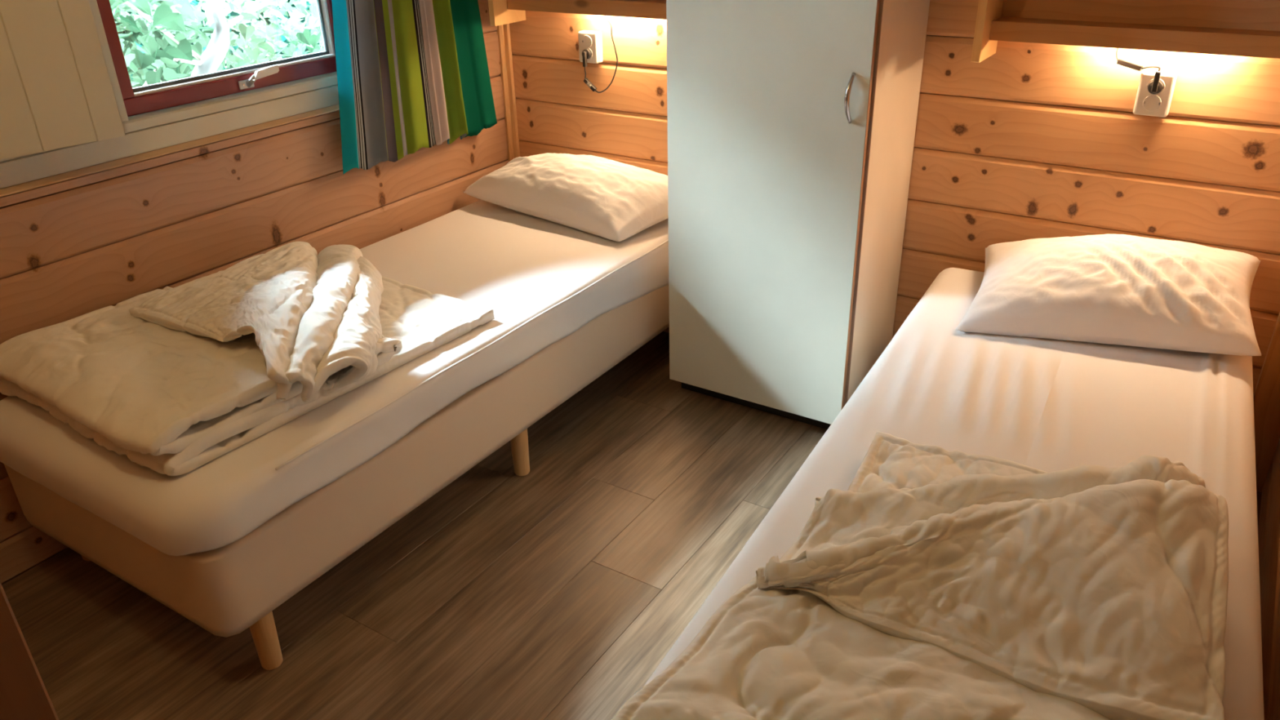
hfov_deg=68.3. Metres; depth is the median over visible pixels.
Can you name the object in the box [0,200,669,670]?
bed
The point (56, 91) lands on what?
shutter panel
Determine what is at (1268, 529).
wall
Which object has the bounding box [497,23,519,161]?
trim
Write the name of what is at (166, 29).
shrub
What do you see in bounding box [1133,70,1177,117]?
wall socket
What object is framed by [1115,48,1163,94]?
lamp cord
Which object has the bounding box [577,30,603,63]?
wall socket
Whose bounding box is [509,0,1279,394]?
wall
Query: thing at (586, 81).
switch
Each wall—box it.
[0,0,508,583]
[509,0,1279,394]
[1257,438,1279,719]
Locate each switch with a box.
[583,78,596,91]
[1116,57,1143,71]
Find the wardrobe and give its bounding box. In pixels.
[666,0,929,429]
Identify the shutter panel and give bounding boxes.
[0,0,125,159]
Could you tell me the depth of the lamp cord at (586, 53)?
3.31 m
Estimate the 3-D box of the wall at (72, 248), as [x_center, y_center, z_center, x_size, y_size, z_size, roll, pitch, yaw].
[-1.652,-0.519,2.070,0.158,2.400,4.300,15,32,29]
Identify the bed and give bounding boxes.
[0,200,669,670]
[644,267,1264,719]
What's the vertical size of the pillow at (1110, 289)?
0.210 m
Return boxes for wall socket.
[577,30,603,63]
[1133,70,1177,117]
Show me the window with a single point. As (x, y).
(170, 117)
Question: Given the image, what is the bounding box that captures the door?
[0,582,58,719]
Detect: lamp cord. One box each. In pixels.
[582,15,617,93]
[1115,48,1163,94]
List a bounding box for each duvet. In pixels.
[0,241,494,475]
[611,431,1228,719]
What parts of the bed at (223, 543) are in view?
leg, leg, leg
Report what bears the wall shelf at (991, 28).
attached to the wall at (1026, 140)
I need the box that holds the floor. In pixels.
[1,331,1262,719]
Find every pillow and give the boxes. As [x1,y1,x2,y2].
[463,152,668,241]
[955,233,1261,355]
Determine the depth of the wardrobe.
2.74 m
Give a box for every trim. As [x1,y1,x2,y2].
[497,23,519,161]
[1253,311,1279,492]
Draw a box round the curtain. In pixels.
[331,0,497,174]
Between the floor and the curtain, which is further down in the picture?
the floor
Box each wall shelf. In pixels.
[488,0,666,26]
[970,0,1279,62]
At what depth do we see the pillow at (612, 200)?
3.24 m
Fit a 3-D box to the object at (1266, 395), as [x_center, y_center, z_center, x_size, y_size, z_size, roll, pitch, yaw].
[1.719,-0.664,2.187,0.096,2.300,0.050,15,32,29]
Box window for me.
[0,0,339,196]
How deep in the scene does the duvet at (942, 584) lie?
1.37 m
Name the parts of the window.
sash rail, plate, lever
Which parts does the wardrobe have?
handle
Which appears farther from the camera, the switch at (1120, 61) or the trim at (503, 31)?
the trim at (503, 31)
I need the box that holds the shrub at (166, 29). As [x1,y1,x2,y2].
[109,0,324,88]
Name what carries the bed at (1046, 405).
on the floor
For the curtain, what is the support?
hanging from the wall at (72, 248)
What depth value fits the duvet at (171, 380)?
2.20 m
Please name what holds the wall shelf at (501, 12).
attached to the wall at (1026, 140)

